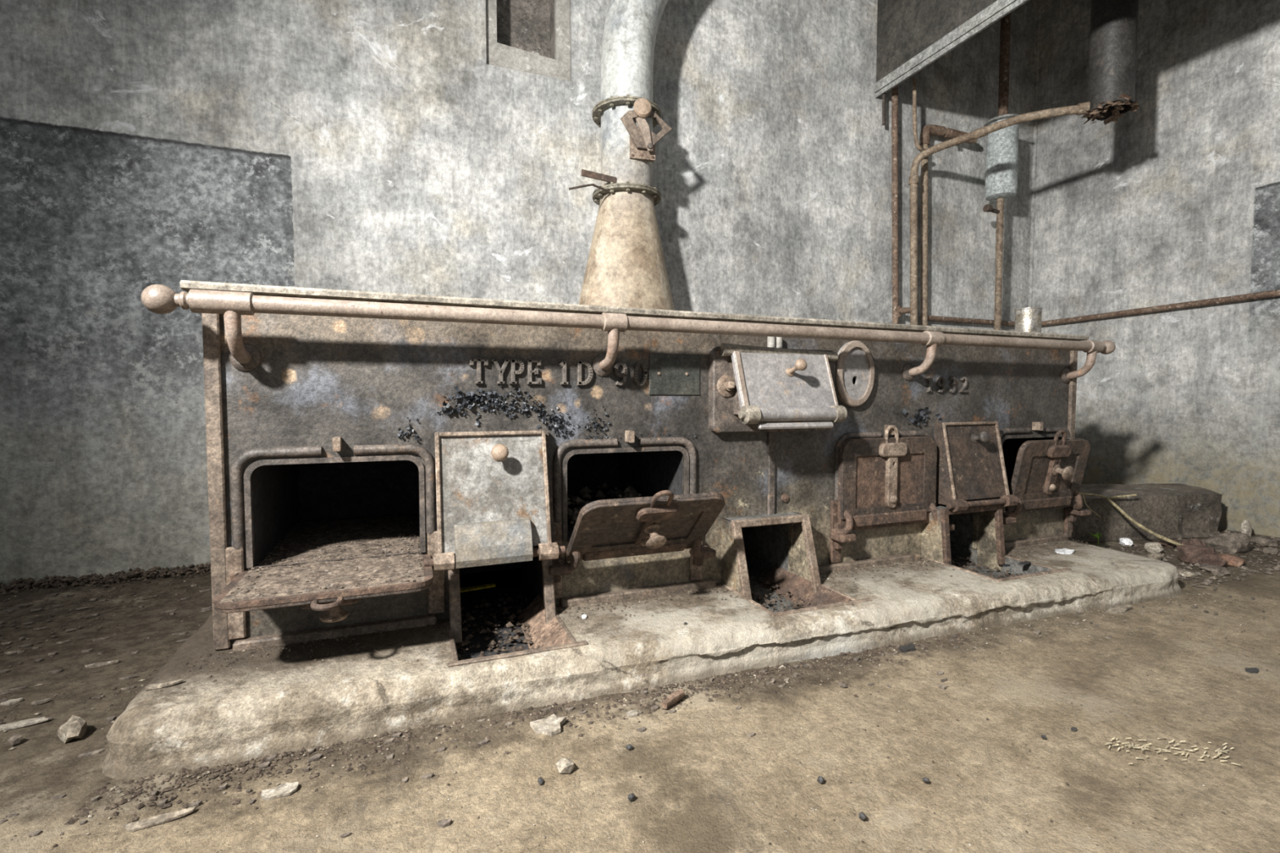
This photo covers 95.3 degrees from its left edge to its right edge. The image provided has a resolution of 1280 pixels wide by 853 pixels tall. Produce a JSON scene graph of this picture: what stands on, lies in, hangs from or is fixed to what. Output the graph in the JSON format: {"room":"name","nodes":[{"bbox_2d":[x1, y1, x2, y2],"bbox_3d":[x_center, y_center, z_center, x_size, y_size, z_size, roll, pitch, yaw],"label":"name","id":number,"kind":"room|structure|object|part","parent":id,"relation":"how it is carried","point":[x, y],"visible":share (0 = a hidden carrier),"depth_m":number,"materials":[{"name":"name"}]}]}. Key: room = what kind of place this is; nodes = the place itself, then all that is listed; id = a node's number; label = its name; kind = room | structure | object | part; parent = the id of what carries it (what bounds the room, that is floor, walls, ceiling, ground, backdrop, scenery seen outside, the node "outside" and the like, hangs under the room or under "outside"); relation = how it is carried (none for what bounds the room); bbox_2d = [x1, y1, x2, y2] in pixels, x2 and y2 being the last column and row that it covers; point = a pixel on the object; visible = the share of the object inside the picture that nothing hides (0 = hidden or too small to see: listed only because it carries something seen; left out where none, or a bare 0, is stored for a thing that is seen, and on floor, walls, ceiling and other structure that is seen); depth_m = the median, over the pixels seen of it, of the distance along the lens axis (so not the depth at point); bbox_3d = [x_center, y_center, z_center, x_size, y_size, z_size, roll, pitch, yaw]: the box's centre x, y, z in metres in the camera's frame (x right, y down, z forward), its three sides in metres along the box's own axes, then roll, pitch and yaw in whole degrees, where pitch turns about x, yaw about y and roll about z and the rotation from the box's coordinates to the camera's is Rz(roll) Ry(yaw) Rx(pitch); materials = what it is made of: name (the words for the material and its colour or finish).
{"room":"abandoned kitchen","nodes":[
{"label":"abandoned kitchen","id":0,"kind":"room"},
{"bbox_2d":[0,0,1037,587],"bbox_3d":[-0.563,-1.159,2.687,6.960,3.450,0.250,-1,3,-21],"label":"wall","id":1,"kind":"structure","parent":0,"point":[415,147],"depth_m":2.35,"materials":[{"name":"paint"}]},
{"bbox_3d":[-0.496,-1.878,2.584,0.373,0.639,0.028,-1,3,-21],"label":"frame","id":2,"kind":"part","parent":1,"relation":"part of","materials":[{"name":"grey concrete"}]},
{"bbox_2d":[874,0,1029,97],"bbox_3d":[2.202,-2.306,2.758,1.314,0.985,1.544,-1,3,-21],"label":"hood","id":3,"kind":"object","parent":1,"relation":"attached to","point":[912,35],"visible":0.96,"depth_m":2.96,"materials":[{"name":"metal"}]},
{"bbox_2d":[882,92,885,124],"bbox_3d":[1.349,-1.793,3.228,0.024,0.236,0.017,-1,3,-21],"label":"hanging rod","id":4,"kind":"object","parent":3,"relation":"hanging from","point":[884,93],"visible":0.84,"depth_m":3.22,"materials":[{"name":"metal"}]},
{"bbox_2d":[912,77,924,151],"bbox_3d":[1.559,-1.717,3.234,0.151,0.378,0.029,-2,3,-34],"label":"rod","id":5,"kind":"object","parent":3,"relation":"hanging from","point":[918,147],"visible":0.84,"depth_m":3.20,"materials":[{"name":"metal"}]},
{"bbox_3d":[1.599,-2.310,2.526,0.006,0.935,1.526,-1,3,-21],"label":"panel","id":6,"kind":"part","parent":3,"relation":"part of","materials":[{"name":"grey metal"}]},
{"bbox_2d":[1080,0,1139,125],"bbox_3d":[2.187,-2.079,2.687,0.208,1.282,0.221,-1,3,-21],"label":"duct","id":7,"kind":"object","parent":3,"relation":"hanging from","point":[1113,23],"visible":0.99,"depth_m":2.64,"materials":[{"name":"grey metal"}]},
{"bbox_2d":[982,12,1019,329],"bbox_3d":[2.119,-1.627,3.465,0.247,2.189,0.250,-1,3,-21],"label":"pipe","id":8,"kind":"object","parent":1,"relation":"attached to","point":[1002,144],"visible":0.78,"depth_m":3.41,"materials":[{"name":"metal"}]},
{"bbox_3d":[2.139,-1.793,3.438,0.200,0.021,0.200,-1,3,-21],"label":"lid","id":9,"kind":"part","parent":8,"relation":"part of","materials":[{"name":"metal"}]},
{"bbox_2d":[1027,0,1041,307],"bbox_3d":[2.532,-1.210,3.767,0.024,3.350,0.023,-1,3,-21],"label":"trim","id":10,"kind":"structure","parent":1,"relation":"attached to","point":[1039,2],"depth_m":3.73,"materials":[{"name":"paint"}]},
{"bbox_2d":[0,528,1279,852],"bbox_3d":[0.091,0.609,0.834,6.760,0.008,3.830,-1,3,-21],"label":"floor","id":11,"kind":"structure","parent":0,"point":[985,812],"depth_m":1.05,"materials":[{"name":"concrete"}]},
{"bbox_2d":[0,697,22,705],"bbox_3d":[-1.338,0.586,1.242,0.034,0.007,0.023,-1,3,-21],"label":"flake","id":12,"kind":"object","parent":11,"relation":"on","point":[10,702],"visible":1,"depth_m":1.24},
{"bbox_2d":[8,733,23,745],"bbox_3d":[-1.171,0.586,1.092,0.021,0.018,0.019,1,3,21],"label":"stone","id":13,"kind":"object","parent":11,"relation":"on","point":[15,739],"visible":1,"depth_m":1.09,"materials":[{"name":"beige stone"}]},
{"bbox_2d":[0,716,48,731],"bbox_3d":[-1.231,0.589,1.157,0.093,0.009,0.025,-1,3,-21],"label":"flake","id":14,"kind":"object","parent":11,"relation":"on","point":[22,723],"visible":1,"depth_m":1.16,"materials":[{"name":"beige paint"}]},
{"bbox_2d":[56,715,86,743],"bbox_3d":[-1.086,0.578,1.117,0.044,0.035,0.064,-1,3,-21],"label":"stone","id":15,"kind":"object","parent":11,"relation":"on","point":[75,727],"visible":1,"depth_m":1.10,"materials":[{"name":"beige stone"}]},
{"bbox_2d":[84,659,119,668],"bbox_3d":[-1.308,0.577,1.419,0.066,0.008,0.016,-1,3,-21],"label":"strip","id":16,"kind":"object","parent":11,"relation":"on","point":[102,664],"visible":1,"depth_m":1.42,"materials":[{"name":"beige wood"}]},
{"bbox_2d":[0,562,210,595],"bbox_3d":[-1.864,0.534,2.013,1.196,0.042,0.227,-1,3,-21],"label":"dirt","id":17,"kind":"object","parent":11,"relation":"on","point":[55,581],"visible":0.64,"depth_m":2.04,"materials":[{"name":"brown soil"}]},
{"bbox_2d":[0,578,212,757],"bbox_3d":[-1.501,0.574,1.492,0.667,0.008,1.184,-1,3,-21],"label":"litter","id":18,"kind":"object","parent":11,"relation":"on","point":[206,609],"visible":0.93,"depth_m":1.49,"materials":[{"name":"stone"}]},
{"bbox_2d":[0,572,212,724],"bbox_3d":[-1.707,0.572,1.571,0.965,0.007,1.128,-1,3,-21],"label":"debris","id":19,"kind":"object","parent":11,"relation":"on","point":[171,589],"visible":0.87,"depth_m":1.71,"materials":[{"name":"brown gravel"}]},
{"bbox_2d":[123,806,195,831],"bbox_3d":[-0.738,0.602,0.895,0.091,0.008,0.021,-1,3,-26],"label":"flake","id":20,"kind":"object","parent":11,"relation":"on","point":[160,819],"visible":1,"depth_m":0.89,"materials":[{"name":"beige stone"}]},
{"bbox_2d":[261,782,298,800],"bbox_3d":[-0.593,0.599,0.962,0.053,0.007,0.034,-1,3,-21],"label":"flake","id":21,"kind":"object","parent":11,"relation":"on","point":[285,788],"visible":1,"depth_m":0.96,"materials":[{"name":"beige stone"}]},
{"bbox_2d":[63,631,1000,825],"bbox_3d":[0.019,0.589,1.209,1.909,0.009,0.202,-1,3,-20],"label":"debris","id":22,"kind":"object","parent":11,"relation":"on","point":[82,812],"visible":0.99,"depth_m":1.14,"materials":[{"name":"stone"}]},
{"bbox_2d":[537,777,543,785],"bbox_3d":[-0.167,0.597,0.981,0.010,0.006,0.018,-1,3,-21],"label":"lump","id":23,"kind":"object","parent":11,"relation":"on","point":[540,780],"visible":1,"depth_m":0.98,"materials":[{"name":"grey stone"}]},
{"bbox_2d":[529,714,566,736],"bbox_3d":[-0.176,0.587,1.148,0.065,0.015,0.055,-2,3,-32],"label":"stone","id":24,"kind":"object","parent":11,"relation":"on","point":[550,726],"visible":1,"depth_m":1.14,"materials":[{"name":"beige stone"}]},
{"bbox_2d":[555,758,574,773],"bbox_3d":[-0.130,0.588,1.014,0.030,0.023,0.028,2,3,37],"label":"pebble","id":25,"kind":"object","parent":11,"relation":"on","point":[563,765],"visible":1,"depth_m":1.00,"materials":[{"name":"stone"}]},
{"bbox_2d":[625,744,632,749],"bbox_3d":[-0.019,0.591,1.076,0.012,0.008,0.009,2,4,42],"label":"lump","id":26,"kind":"object","parent":11,"relation":"on","point":[628,746],"visible":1,"depth_m":1.07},
{"bbox_2d":[625,710,637,717],"bbox_3d":[-0.015,0.589,1.198,0.025,0.005,0.021,-1,3,-21],"label":"flake","id":27,"kind":"object","parent":11,"relation":"on","point":[632,713],"visible":1,"depth_m":1.19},
{"bbox_2d":[627,793,635,801],"bbox_3d":[-0.013,0.596,0.939,0.011,0.011,0.012,1,3,14],"label":"lump","id":28,"kind":"object","parent":11,"relation":"on","point":[631,797],"visible":1,"depth_m":0.94,"materials":[{"name":"grey stone"}]},
{"bbox_2d":[0,586,1265,838],"bbox_3d":[0.539,0.580,1.374,3.200,0.008,0.329,-1,3,-21],"label":"chips","id":29,"kind":"object","parent":11,"relation":"on","point":[442,824],"visible":1,"depth_m":1.10,"materials":[{"name":"stone"}]},
{"bbox_2d":[101,280,1182,779],"bbox_3d":[0.252,0.105,2.053,3.032,0.905,1.413,-1,3,-21],"label":"stove","id":30,"kind":"object","parent":11,"relation":"on","point":[368,452],"depth_m":1.52,"materials":[{"name":"metal"}]},
{"bbox_2d":[143,679,182,689],"bbox_3d":[-0.918,0.497,1.124,0.060,0.007,0.017,-1,3,-17],"label":"flake","id":31,"kind":"object","parent":30,"relation":"on","point":[157,686],"visible":1,"depth_m":1.12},
{"bbox_2d":[213,444,435,622],"bbox_3d":[-0.760,0.213,1.510,0.439,0.350,0.875,-1,3,-21],"label":"oven","id":32,"kind":"object","parent":30,"relation":"in","point":[326,527],"depth_m":1.39,"materials":[{"name":"metal"}]},
{"bbox_3d":[-0.482,0.472,1.705,0.115,0.010,0.024,-1,3,-21],"label":"yellow strip","id":33,"kind":"part","parent":30,"relation":"part of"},
{"bbox_3d":[-0.360,0.156,1.435,0.268,0.283,0.076,-1,3,-21],"label":"stoke door","id":34,"kind":"part","parent":30,"relation":"part of","materials":[{"name":"grey metal"}]},
{"bbox_3d":[-0.344,0.064,1.425,0.042,0.045,0.056,-1,3,-21],"label":"door knob","id":35,"kind":"part","parent":30,"relation":"part of","materials":[{"name":"metal"}]},
{"bbox_3d":[-0.342,0.409,1.456,0.258,0.214,0.077,-1,3,-21],"label":"ash pit frame","id":36,"kind":"part","parent":30,"relation":"part of","materials":[{"name":"metal"}]},
{"bbox_2d":[568,0,674,310],"bbox_3d":[0.525,-1.463,2.772,1.840,2.160,0.351,-1,3,-21],"label":"flue","id":37,"kind":"object","parent":30,"relation":"on","point":[626,266],"visible":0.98,"depth_m":2.45,"materials":[{"name":"paint"}]},
{"bbox_3d":[-0.203,-0.976,2.394,0.194,0.044,0.025,-2,3,-37],"label":"bent rod","id":38,"kind":"part","parent":37,"relation":"part of","materials":[{"name":"metal"}]},
{"bbox_3d":[0.010,-1.172,2.461,0.108,0.092,0.019,-1,3,-13],"label":"damper plate","id":39,"kind":"part","parent":37,"relation":"part of","materials":[{"name":"brown metal"}]},
{"bbox_3d":[0.012,-1.315,2.404,0.077,0.077,0.030,-1,3,-21],"label":"damper knob","id":40,"kind":"part","parent":37,"relation":"part of","materials":[{"name":"metal"}]},
{"bbox_3d":[0.018,-1.221,2.426,0.073,0.143,0.013,-1,3,-13],"label":"damper lever","id":41,"kind":"part","parent":37,"relation":"part of","materials":[{"name":"metal"}]},
{"bbox_3d":[0.403,0.473,1.689,2.874,0.007,0.218,-1,3,-21],"label":"plinth grit","id":42,"kind":"part","parent":30,"relation":"part of","materials":[{"name":"beige concrete"}]},
{"bbox_3d":[0.216,-0.344,2.207,2.910,0.021,1.001,-1,3,-21],"label":"plate","id":43,"kind":"part","parent":30,"relation":"part of","materials":[{"name":"grey metal"}]},
{"bbox_2d":[552,436,724,571],"bbox_3d":[-0.094,0.194,1.782,0.429,0.339,0.855,-1,3,-21],"label":"oven","id":44,"kind":"object","parent":30,"relation":"in","point":[617,500],"depth_m":1.58,"materials":[{"name":"metal"}]},
{"bbox_3d":[0.250,0.507,2.072,3.034,0.101,1.416,-1,3,-21],"label":"plinth","id":45,"kind":"part","parent":30,"relation":"part of","materials":[{"name":"beige concrete"}]},
{"bbox_2d":[196,539,1087,677],"bbox_3d":[0.397,0.472,1.707,2.865,0.006,0.164,-1,3,-21],"label":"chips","id":46,"kind":"object","parent":30,"relation":"on","point":[290,650],"visible":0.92,"depth_m":1.54,"materials":[{"name":"stone"}]},
{"bbox_3d":[0.433,-0.277,1.693,2.775,0.036,0.036,-1,3,-21],"label":"handrail","id":47,"kind":"part","parent":30,"relation":"part of","materials":[{"name":"metal"}]},
{"bbox_3d":[0.100,-0.148,1.666,0.160,0.117,0.004,-1,3,-21],"label":"name plate","id":48,"kind":"part","parent":30,"relation":"part of","materials":[{"name":"grey metal"}]},
{"bbox_3d":[0.402,0.388,1.707,0.268,0.233,0.086,-1,3,-21],"label":"ash pit frame","id":49,"kind":"part","parent":30,"relation":"part of","materials":[{"name":"brown metal"}]},
{"bbox_3d":[0.427,-0.130,1.711,0.328,0.171,0.072,-1,3,-21],"label":"stoke door","id":50,"kind":"part","parent":30,"relation":"part of","materials":[{"name":"grey metal"}]},
{"bbox_3d":[0.453,-0.170,1.688,0.036,0.049,0.072,-1,3,-21],"label":"door knob","id":51,"kind":"part","parent":30,"relation":"part of","materials":[{"name":"metal"}]},
{"bbox_3d":[0.694,-0.171,1.895,0.154,0.212,0.012,-1,3,-21],"label":"inspection plate","id":52,"kind":"part","parent":30,"relation":"part of","materials":[{"name":"grey metal"}]},
{"bbox_2d":[833,425,937,533],"bbox_3d":[0.722,0.158,2.209,0.450,0.352,0.657,-1,3,-21],"label":"oven","id":53,"kind":"object","parent":30,"relation":"in","point":[886,477],"depth_m":1.92,"materials":[{"name":"metal"}]},
{"bbox_3d":[1.168,0.118,2.042,0.266,0.265,0.065,-1,3,-21],"label":"stoke door","id":54,"kind":"part","parent":30,"relation":"part of","materials":[{"name":"brown metal"}]},
{"bbox_3d":[1.149,0.382,2.011,0.284,0.214,0.036,-1,3,-21],"label":"ash pit frame","id":55,"kind":"part","parent":30,"relation":"part of","materials":[{"name":"brown metal"}]},
{"bbox_3d":[1.185,0.036,2.028,0.042,0.044,0.056,-1,3,-21],"label":"door knob","id":56,"kind":"part","parent":30,"relation":"part of","materials":[{"name":"metal"}]},
{"bbox_2d":[1018,560,1031,564],"bbox_3d":[1.288,0.458,1.956,0.054,0.006,0.020,-1,3,-21],"label":"flake","id":57,"kind":"object","parent":30,"relation":"on","point":[1025,562],"visible":1,"depth_m":1.95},
{"bbox_2d":[1014,306,1042,333],"bbox_3d":[1.512,-0.408,2.271,0.091,0.099,0.090,-1,3,-21],"label":"tin can","id":58,"kind":"object","parent":30,"relation":"on","point":[1026,319],"visible":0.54,"depth_m":2.24,"materials":[{"name":"silver metal"}]},
{"bbox_2d":[999,426,1089,517],"bbox_3d":[1.421,0.155,2.445,0.426,0.323,0.732,-1,3,-21],"label":"oven","id":59,"kind":"object","parent":30,"relation":"in","point":[1045,467],"depth_m":2.17,"materials":[{"name":"metal"}]},
{"bbox_2d":[1054,548,1074,554],"bbox_3d":[1.527,0.450,2.104,0.073,0.009,0.059,-1,3,-21],"label":"shard","id":60,"kind":"object","parent":30,"relation":"on","point":[1064,551],"visible":1,"depth_m":2.10},
{"bbox_2d":[11,584,1279,852],"bbox_3d":[0.682,0.591,1.169,3.694,0.004,0.722,-1,3,-21],"label":"crumbs","id":61,"kind":"object","parent":11,"relation":"on","point":[877,726],"visible":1,"depth_m":1.01,"materials":[{"name":"stone"}]},
{"bbox_2d":[59,591,1237,835],"bbox_3d":[0.522,0.581,1.364,2.954,0.006,0.235,-1,3,-19],"label":"grit","id":62,"kind":"object","parent":11,"relation":"on","point":[879,664],"visible":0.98,"depth_m":1.25,"materials":[{"name":"gravel"}]},
{"bbox_2d":[661,688,684,709],"bbox_3d":[0.070,0.577,1.236,0.020,0.020,0.063,2,4,41],"label":"stub","id":63,"kind":"object","parent":11,"relation":"on","point":[677,695],"visible":1,"depth_m":1.23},
{"bbox_2d":[98,593,1279,845],"bbox_3d":[0.677,0.591,1.171,3.692,0.003,0.730,-1,3,-21],"label":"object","id":64,"kind":"structure","parent":11,"relation":"on","point":[544,837],"depth_m":1.00,"materials":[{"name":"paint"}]},
{"bbox_2d":[817,776,824,783],"bbox_3d":[0.304,0.594,0.982,0.012,0.011,0.012,1,3,22],"label":"lump","id":65,"kind":"object","parent":11,"relation":"on","point":[820,780],"visible":1,"depth_m":0.98,"materials":[{"name":"grey stone"}]},
{"bbox_2d":[838,682,847,688],"bbox_3d":[0.456,0.580,1.310,0.016,0.009,0.014,-1,3,-21],"label":"lump","id":66,"kind":"object","parent":11,"relation":"on","point":[841,684],"visible":1,"depth_m":1.31,"materials":[{"name":"stone"}]},
{"bbox_2d":[858,812,866,820],"bbox_3d":[0.342,0.599,0.897,0.011,0.009,0.012,1,3,27],"label":"lump","id":67,"kind":"object","parent":11,"relation":"on","point":[862,816],"visible":1,"depth_m":0.89,"materials":[{"name":"grey stone"}]},
{"bbox_2d":[891,84,901,324],"bbox_3d":[1.454,-0.714,3.321,0.106,2.401,0.043,-1,3,-21],"label":"pipe","id":68,"kind":"object","parent":11,"relation":"on","point":[895,315],"visible":0.54,"depth_m":3.28,"materials":[{"name":"metal"}]},
{"bbox_2d":[898,643,915,652],"bbox_3d":[0.689,0.572,1.504,0.050,0.011,0.027,-1,3,-13],"label":"flake","id":69,"kind":"object","parent":11,"relation":"on","point":[909,647],"visible":1,"depth_m":1.50,"materials":[{"name":"grey stone"}]},
{"bbox_2d":[922,777,929,782],"bbox_3d":[0.482,0.595,0.982,0.011,0.009,0.010,1,3,20],"label":"lump","id":70,"kind":"object","parent":11,"relation":"on","point":[926,780],"visible":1,"depth_m":0.98,"materials":[{"name":"grey stone"}]},
{"bbox_2d":[919,124,977,325],"bbox_3d":[1.798,-0.630,3.447,0.394,2.223,0.060,-1,3,-17],"label":"pipe","id":71,"kind":"object","parent":11,"relation":"on","point":[929,130],"visible":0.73,"depth_m":3.36,"materials":[{"name":"brown metal"}]},
{"bbox_2d":[898,102,1090,324],"bbox_3d":[1.781,-0.517,3.046,0.849,2.035,0.128,3,4,45],"label":"pipe","id":72,"kind":"object","parent":11,"relation":"on","point":[1079,109],"visible":0.76,"depth_m":3.20,"materials":[{"name":"brown metal"}]},
{"bbox_2d":[1071,727,1076,731],"bbox_3d":[0.845,0.589,1.136,0.010,0.006,0.010,2,3,37],"label":"lump","id":73,"kind":"object","parent":11,"relation":"on","point":[1074,729],"visible":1,"depth_m":1.13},
{"bbox_2d":[1088,532,1102,546],"bbox_3d":[2.008,0.498,2.574,0.060,0.057,0.043,0,3,3],"label":"weed","id":74,"kind":"object","parent":11,"relation":"on","point":[1097,535],"visible":0.91,"depth_m":2.57,"materials":[{"name":"green plant"}]},
{"bbox_2d":[1105,604,1132,613],"bbox_3d":[1.466,0.558,1.783,0.110,0.012,0.038,-1,3,-21],"label":"flake","id":75,"kind":"object","parent":11,"relation":"on","point":[1117,609],"visible":1,"depth_m":1.78,"materials":[{"name":"beige stone"}]},
{"bbox_2d":[1119,537,1133,546],"bbox_3d":[2.143,0.509,2.575,0.038,0.035,0.077,0,3,8],"label":"scrap","id":76,"kind":"object","parent":11,"relation":"on","point":[1123,541],"visible":0.95,"depth_m":2.56,"materials":[{"name":"white paper"}]},
{"bbox_2d":[1080,493,1183,545],"bbox_3d":[2.139,0.407,2.592,0.436,0.221,0.121,1,3,22],"label":"branch","id":77,"kind":"object","parent":11,"relation":"on","point":[1108,499],"visible":0.91,"depth_m":2.56,"materials":[{"name":"wood"}]},
{"bbox_2d":[1067,483,1222,542],"bbox_3d":[2.299,0.408,2.831,1.084,0.207,0.416,0,3,-4],"label":"block","id":78,"kind":"object","parent":11,"relation":"on","point":[1170,510],"visible":0.56,"depth_m":2.68,"materials":[{"name":"concrete"}]},
{"bbox_2d":[1144,542,1164,553],"bbox_3d":[2.163,0.510,2.451,0.057,0.046,0.066,-1,3,-21],"label":"stone","id":79,"kind":"object","parent":11,"relation":"on","point":[1151,547],"visible":0.97,"depth_m":2.44,"materials":[{"name":"stone"}]},
{"bbox_2d":[1147,553,1163,559],"bbox_3d":[2.057,0.522,2.333,0.070,0.030,0.048,-1,3,-21],"label":"stone","id":80,"kind":"object","parent":11,"relation":"on","point":[1153,556],"visible":0.66,"depth_m":2.32,"materials":[{"name":"beige stone"}]},
{"bbox_2d":[1158,538,1178,547],"bbox_3d":[2.318,0.509,2.554,0.088,0.036,0.063,1,3,22],"label":"stone","id":81,"kind":"object","parent":11,"relation":"on","point":[1163,543],"visible":0.64,"depth_m":2.54,"materials":[{"name":"brown stone"}]},
{"bbox_2d":[1104,737,1240,765],"bbox_3d":[0.979,0.593,1.066,0.231,0.004,0.084,0,3,2],"label":"straw","id":82,"kind":"object","parent":11,"relation":"on","point":[1144,746],"visible":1,"depth_m":1.07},
{"bbox_2d":[1177,568,1197,577],"bbox_3d":[1.987,0.535,2.131,0.053,0.022,0.078,-1,3,-21],"label":"stone","id":83,"kind":"object","parent":11,"relation":"on","point":[1184,573],"visible":0.65,"depth_m":2.11,"materials":[{"name":"beige stone"}]},
{"bbox_2d":[1179,537,1206,546],"bbox_3d":[2.361,0.503,2.488,0.086,0.057,0.092,-1,3,-21],"label":"stone","id":84,"kind":"object","parent":11,"relation":"on","point":[1194,541],"visible":0.44,"depth_m":2.47,"materials":[{"name":"brown stone"}]},
{"bbox_2d":[1110,529,1279,587],"bbox_3d":[2.401,0.527,2.423,1.242,0.022,0.485,-1,3,-21],"label":"rubble","id":85,"kind":"object","parent":11,"relation":"on","point":[1206,582],"visible":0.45,"depth_m":2.25,"materials":[{"name":"stone"}]},
{"bbox_2d":[1176,544,1227,567],"bbox_3d":[2.202,0.506,2.295,0.107,0.075,0.148,1,3,13],"label":"stone","id":86,"kind":"object","parent":11,"relation":"on","point":[1193,554],"visible":0.9,"depth_m":2.27,"materials":[{"name":"brown stone"}]},
{"bbox_2d":[1198,563,1230,574],"bbox_3d":[2.141,0.532,2.170,0.060,0.026,0.096,-1,3,-21],"label":"stone","id":87,"kind":"object","parent":11,"relation":"on","point":[1207,567],"visible":0.98,"depth_m":2.16,"materials":[{"name":"grey stone"}]},
{"bbox_2d":[1203,533,1250,554],"bbox_3d":[2.491,0.490,2.474,0.140,0.091,0.120,-1,3,-21],"label":"stone","id":88,"kind":"object","parent":11,"relation":"on","point":[1227,543],"visible":0.95,"depth_m":2.44,"materials":[{"name":"grey stone"}]},
{"bbox_2d":[1217,553,1244,566],"bbox_3d":[2.324,0.523,2.290,0.075,0.033,0.116,1,3,11],"label":"stone","id":89,"kind":"object","parent":11,"relation":"on","point":[1232,560],"visible":0.78,"depth_m":2.26,"materials":[{"name":"beige stone"}]},
{"bbox_2d":[1240,520,1252,537],"bbox_3d":[2.827,0.479,2.719,0.055,0.091,0.026,-1,3,-21],"label":"stone","id":90,"kind":"object","parent":11,"relation":"on","point":[1246,527],"visible":0.68,"depth_m":2.71,"materials":[{"name":"stone"}]},
{"bbox_2d":[1244,667,1258,673],"bbox_3d":[1.455,0.580,1.387,0.035,0.006,0.021,0,3,-2],"label":"flake","id":91,"kind":"object","parent":11,"relation":"on","point":[1251,670],"visible":1,"depth_m":1.38,"materials":[{"name":"grey stone"}]},
{"bbox_2d":[1250,536,1278,546],"bbox_3d":[2.752,0.507,2.587,0.076,0.038,0.108,-3,4,-43],"label":"stone","id":92,"kind":"object","parent":11,"relation":"on","point":[1261,540],"visible":0.87,"depth_m":2.56,"materials":[{"name":"grey stone"}]},
{"bbox_2d":[1261,546,1278,555],"bbox_3d":[2.637,0.518,2.443,0.055,0.029,0.050,-3,4,-44],"label":"stone","id":93,"kind":"object","parent":11,"relation":"on","point":[1269,550],"visible":1,"depth_m":2.43,"materials":[{"name":"grey stone"}]},
{"bbox_2d":[1031,0,1279,537],"bbox_3d":[3.329,-1.128,2.029,0.200,3.450,3.830,-1,3,-21],"label":"wall","id":94,"kind":"structure","parent":0,"point":[1175,199],"depth_m":3.06,"materials":[{"name":"paint"}]},
{"bbox_2d":[920,289,1279,326],"bbox_3d":[2.501,-0.608,2.553,0.947,0.057,2.266,-1,3,-21],"label":"pipe","id":95,"kind":"object","parent":94,"relation":"attached to","point":[1273,293],"visible":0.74,"depth_m":3.21,"materials":[{"name":"brown metal"}]}
]}

